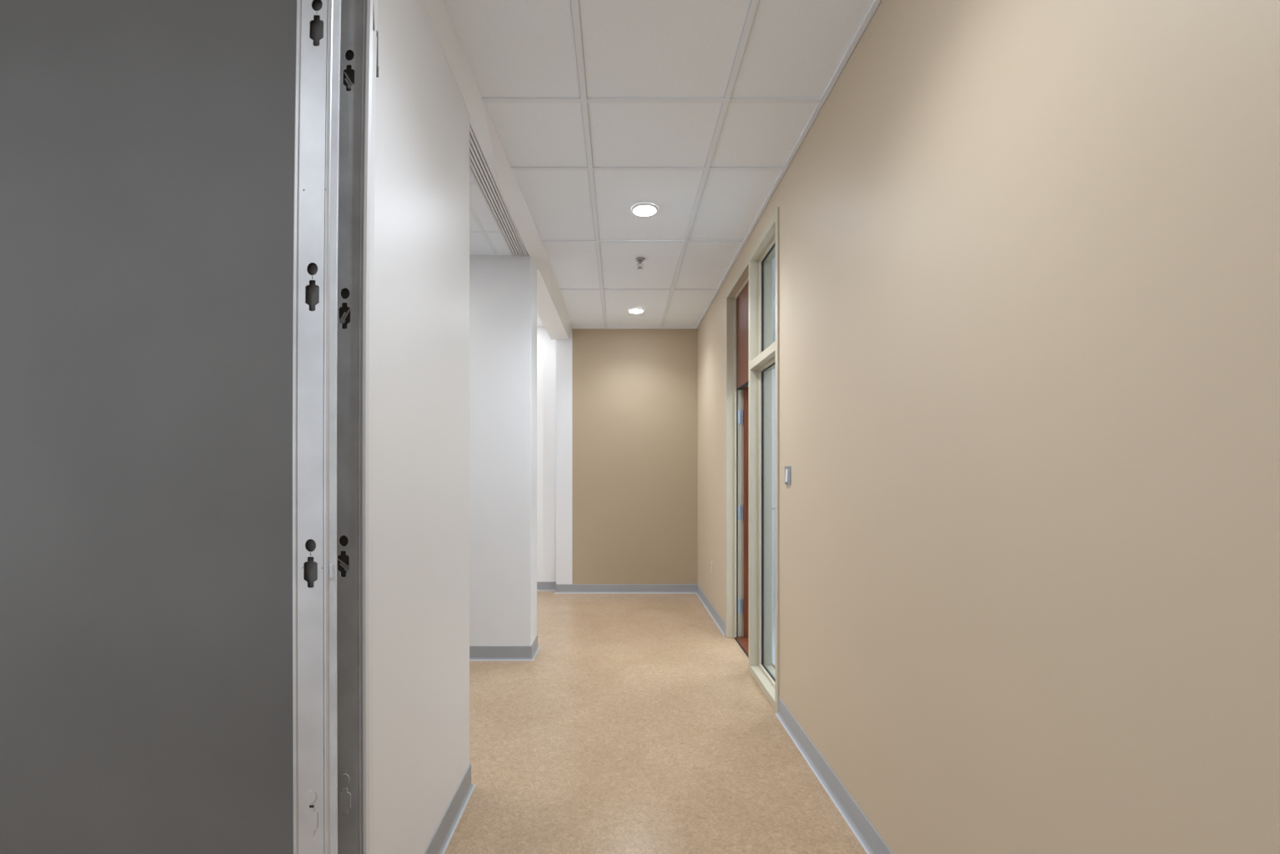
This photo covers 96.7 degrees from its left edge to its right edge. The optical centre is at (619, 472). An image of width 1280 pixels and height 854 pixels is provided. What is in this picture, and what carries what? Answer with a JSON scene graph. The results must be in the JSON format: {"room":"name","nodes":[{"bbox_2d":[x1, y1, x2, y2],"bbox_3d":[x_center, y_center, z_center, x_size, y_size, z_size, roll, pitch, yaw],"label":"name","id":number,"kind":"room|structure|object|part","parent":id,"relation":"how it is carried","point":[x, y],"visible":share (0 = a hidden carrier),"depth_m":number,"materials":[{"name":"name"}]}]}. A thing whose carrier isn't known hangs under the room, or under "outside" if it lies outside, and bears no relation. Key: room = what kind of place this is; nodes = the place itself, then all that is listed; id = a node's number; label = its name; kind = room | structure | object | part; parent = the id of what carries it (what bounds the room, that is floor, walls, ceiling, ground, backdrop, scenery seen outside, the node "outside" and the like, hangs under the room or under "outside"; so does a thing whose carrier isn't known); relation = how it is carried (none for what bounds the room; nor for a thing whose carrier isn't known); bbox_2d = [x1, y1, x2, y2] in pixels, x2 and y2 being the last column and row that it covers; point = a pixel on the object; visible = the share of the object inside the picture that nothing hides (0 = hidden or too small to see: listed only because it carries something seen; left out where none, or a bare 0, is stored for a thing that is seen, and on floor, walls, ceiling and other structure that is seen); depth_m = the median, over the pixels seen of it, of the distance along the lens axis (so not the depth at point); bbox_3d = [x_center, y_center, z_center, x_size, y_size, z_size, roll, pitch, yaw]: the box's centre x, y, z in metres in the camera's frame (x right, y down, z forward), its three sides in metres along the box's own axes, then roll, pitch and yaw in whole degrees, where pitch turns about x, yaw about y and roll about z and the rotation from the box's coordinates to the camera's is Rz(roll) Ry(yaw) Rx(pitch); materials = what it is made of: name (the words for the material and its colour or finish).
{"room":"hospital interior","nodes":[
{"label":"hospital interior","id":0,"kind":"room"},
{"bbox_2d":[0,0,296,853],"bbox_3d":[-2.471,-0.158,1.389,3.458,2.970,0.142,0,0,0],"label":"wall","id":1,"kind":"structure","parent":0,"point":[147,147],"depth_m":1.32,"materials":[{"name":"grey paint"}]},
{"bbox_2d":[372,0,469,853],"bbox_3d":[-0.692,-0.158,1.927,0.120,2.970,0.945,0,0,0],"label":"wall","id":2,"kind":"structure","parent":0,"point":[421,350],"depth_m":1.78,"materials":[{"name":"white paint"}]},
{"bbox_2d":[361,0,378,853],"bbox_3d":[-0.632,-0.132,1.450,0.044,2.918,0.035,0,0,0],"label":"trim","id":3,"kind":"structure","parent":2,"relation":"attached to","point":[371,47],"depth_m":1.44,"materials":[{"name":"white paint"}]},
{"bbox_2d":[423,763,476,853],"bbox_3d":[-0.681,1.278,1.938,0.141,0.098,0.965,0,0,0],"label":"baseboard","id":4,"kind":"structure","parent":2,"relation":"attached to","point":[442,836],"depth_m":2.12,"materials":[{"name":"grey plastic"}]},
{"bbox_2d":[423,0,572,339],"bbox_3d":[-0.593,-1.553,3.868,0.108,0.160,4.836,0,0,1],"label":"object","id":5,"kind":"structure","parent":2,"relation":"attached to","point":[480,120],"depth_m":2.75,"materials":[{"name":"white paint"}]},
{"bbox_2d":[469,163,513,255],"bbox_3d":[-1.968,-1.584,2.750,2.465,0.082,2.580,0,0,0],"label":"ceiling","id":6,"kind":"structure","parent":0,"point":[485,238],"depth_m":3.62,"materials":[{"name":"tile"}]},
{"bbox_2d":[469,255,537,646],"bbox_3d":[-1.914,-0.158,4.185,2.572,2.970,0.290,0,0,0],"label":"wall pier","id":7,"kind":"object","parent":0,"point":[503,288],"visible":0.14,"depth_m":4.04,"materials":[{"name":"white paint"}]},
{"bbox_2d":[469,634,540,660],"bbox_3d":[-1.853,1.278,4.185,2.493,0.098,0.332,0,0,0],"label":"baseboard","id":8,"kind":"object","parent":7,"relation":"attached to","point":[476,653],"visible":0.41,"depth_m":4.04,"materials":[{"name":"grey plastic"}]},
{"bbox_2d":[537,313,544,326],"bbox_3d":[-1.970,-1.687,5.375,2.460,0.080,2.090,0,0,0],"label":"ceiling","id":9,"kind":"structure","parent":0,"point":[539,323],"depth_m":6.26,"materials":[{"name":"white paint"}]},
{"bbox_2d":[537,326,556,582],"bbox_3d":[-1.900,-0.273,6.480,2.600,3.200,0.120,0,0,0],"label":"wall","id":10,"kind":"structure","parent":0,"point":[546,347],"depth_m":6.42,"materials":[{"name":"white paint"}]},
{"bbox_2d":[556,328,697,583],"bbox_3d":[0.086,-0.158,6.345,1.572,2.970,0.120,0,0,0],"label":"wall","id":11,"kind":"structure","parent":0,"point":[634,391],"depth_m":6.28,"materials":[{"name":"beige paint"}]},
{"bbox_2d":[537,268,568,339],"bbox_3d":[-0.680,-1.585,5.308,0.200,0.224,1.959,0,0,1],"label":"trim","id":12,"kind":"structure","parent":11,"relation":"attached to","point":[547,312],"depth_m":5.37,"materials":[{"name":"white paint"}]},
{"bbox_2d":[537,582,697,593],"bbox_3d":[-1.119,1.278,6.342,3.962,0.098,0.156,0,0,0],"label":"baseboard","id":13,"kind":"structure","parent":11,"relation":"attached to","point":[559,588],"depth_m":6.28,"materials":[{"name":"grey plastic"}]},
{"bbox_2d":[572,327,695,328],"bbox_3d":[0.160,-1.602,6.275,1.364,0.022,0.020,0,0,0],"label":"trim","id":14,"kind":"structure","parent":11,"relation":"attached to","point":[572,328],"depth_m":6.26,"materials":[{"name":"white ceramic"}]},
{"bbox_2d":[444,590,867,853],"bbox_3d":[-0.300,1.384,1.350,7.800,0.126,11.700,0,0,0],"label":"floor","id":15,"kind":"structure","parent":0,"point":[634,725],"depth_m":2.74,"materials":[{"name":"beige laminate"}]},
{"bbox_2d":[292,0,366,853],"bbox_3d":[-0.689,-0.132,1.375,0.116,2.918,0.159,0,0,0],"label":"upright","id":16,"kind":"object","parent":15,"relation":"on","point":[330,34],"visible":0.98,"depth_m":1.30,"materials":[{"name":"grey metal"}]},
{"bbox_3d":[-0.695,-0.132,1.300,0.080,2.918,0.002,0,0,0],"label":"plate","id":17,"kind":"part","parent":16,"relation":"part of","materials":[{"name":"metal"}]},
{"bbox_3d":[-0.687,-0.132,1.440,0.109,2.918,0.002,0,0,0],"label":"recessed plate","id":18,"kind":"part","parent":16,"relation":"part of","materials":[{"name":"metal"}]},
{"bbox_2d":[441,0,873,328],"bbox_3d":[-1.590,-1.642,0.917,5.220,0.102,10.835,0,0,0],"label":"ceiling","id":19,"kind":"structure","parent":0,"point":[693,110],"depth_m":2.58,"materials":[{"name":"tile"}]},
{"bbox_2d":[469,121,528,255],"bbox_3d":[-0.702,-1.555,2.783,0.122,0.040,2.505,0,0,0],"label":"ceiling vent","id":20,"kind":"object","parent":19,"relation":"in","point":[479,165],"visible":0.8,"depth_m":3.17,"materials":[{"name":"white metal"}]},
{"bbox_3d":[-0.739,-1.546,2.783,0.012,0.017,2.505,0,0,0],"label":"blade","id":21,"kind":"part","parent":20,"relation":"part of","materials":[{"name":"white metal"}]},
{"bbox_3d":[-0.722,-1.546,2.783,0.012,0.017,2.505,0,0,0],"label":"blade","id":22,"kind":"part","parent":20,"relation":"part of","materials":[{"name":"white metal"}]},
{"bbox_2d":[627,307,644,313],"bbox_3d":[0.163,-1.589,5.590,0.162,0.020,0.162,0,0,0],"label":"recessed light","id":23,"kind":"object","parent":19,"relation":"in","point":[634,310],"visible":1,"depth_m":5.55,"materials":[{"name":"white"}]},
{"bbox_2d":[635,256,644,269],"bbox_3d":[0.153,-1.562,4.250,0.072,0.069,0.072,0,0,0],"label":"sprinkler","id":24,"kind":"object","parent":19,"relation":"attached to","point":[640,260],"visible":1,"depth_m":4.24,"materials":[{"name":"silver metal"}]},
{"bbox_2d":[631,202,657,216],"bbox_3d":[0.153,-1.589,3.450,0.162,0.020,0.162,0,0,0],"label":"recessed light","id":25,"kind":"object","parent":19,"relation":"in","point":[644,209],"visible":1,"depth_m":3.43,"materials":[{"name":"white"}]},
{"bbox_2d":[747,341,775,592],"bbox_3d":[2.248,-0.173,4.000,2.490,3.000,5.000,0,0,0],"label":"wall","id":26,"kind":"structure","parent":0,"point":[774,368],"depth_m":6.30,"materials":[{"name":"white"}]},
{"bbox_2d":[772,256,775,341],"bbox_3d":[2.248,-1.513,3.950,2.490,0.120,4.900,0,0,0],"label":"ceiling","id":27,"kind":"structure","parent":0,"point":[774,258],"depth_m":4.78,"materials":[{"name":"tile"}]},
{"bbox_2d":[697,0,1279,853],"bbox_3d":[0.948,-0.158,1.000,0.120,2.970,10.801,0,0,0],"label":"wall","id":28,"kind":"structure","parent":0,"point":[1029,250],"depth_m":1.22,"materials":[{"name":"beige paint"}]},
{"bbox_2d":[696,584,725,635],"bbox_3d":[0.855,1.278,5.454,0.020,0.098,1.638,0,0,0],"label":"baseboard","id":29,"kind":"structure","parent":28,"relation":"attached to","point":[707,604],"depth_m":5.27,"materials":[{"name":"grey plastic"}]},
{"bbox_2d":[711,560,712,573],"bbox_3d":[0.861,0.878,5.300,0.012,0.115,0.070,0,0,0],"label":"wall outlet","id":30,"kind":"object","parent":28,"relation":"attached to","point":[711,560],"visible":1,"depth_m":5.27,"materials":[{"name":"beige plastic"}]},
{"bbox_2d":[725,255,775,669],"bbox_3d":[1.044,-0.068,4.543,0.397,2.789,1.528,0,0,15],"label":"door","id":31,"kind":"structure","parent":28,"relation":"in","point":[737,294],"depth_m":4.57,"materials":[{"name":"wood"}]},
{"bbox_3d":[0.934,-0.068,4.213,0.149,2.789,0.825,0,0,0],"label":"frame","id":32,"kind":"part","parent":31,"relation":"part of","materials":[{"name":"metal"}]},
{"bbox_3d":[0.962,-1.038,4.194,0.047,0.733,0.759,0,0,0],"label":"transom panel","id":33,"kind":"part","parent":31,"relation":"part of","materials":[{"name":"brown wood"}]},
{"bbox_2d":[748,206,779,712],"bbox_3d":[0.938,-0.068,3.470,0.148,2.789,0.690,0,0,0],"label":"window","id":34,"kind":"structure","parent":28,"relation":"in","point":[764,355],"depth_m":3.77,"materials":[{"name":"glass"}]},
{"bbox_2d":[784,466,790,484],"bbox_3d":[0.871,0.013,2.955,0.014,0.096,0.078,0,0,0],"label":"light switch","id":35,"kind":"object","parent":28,"relation":"attached to","point":[787,469],"visible":1,"depth_m":2.94,"materials":[{"name":"grey plastic"}]},
{"bbox_2d":[695,0,882,328],"bbox_3d":[0.877,-1.602,0.943,0.022,0.022,10.685,0,0,0],"label":"trim","id":36,"kind":"structure","parent":28,"relation":"attached to","point":[875,5],"depth_m":2.59,"materials":[{"name":"white paint"}]},
{"bbox_2d":[775,696,893,853],"bbox_3d":[0.885,1.278,-0.583,0.020,0.098,7.435,0,0,0],"label":"baseboard","id":37,"kind":"structure","parent":28,"relation":"attached to","point":[865,833],"depth_m":2.30,"materials":[{"name":"grey plastic"}]}
]}

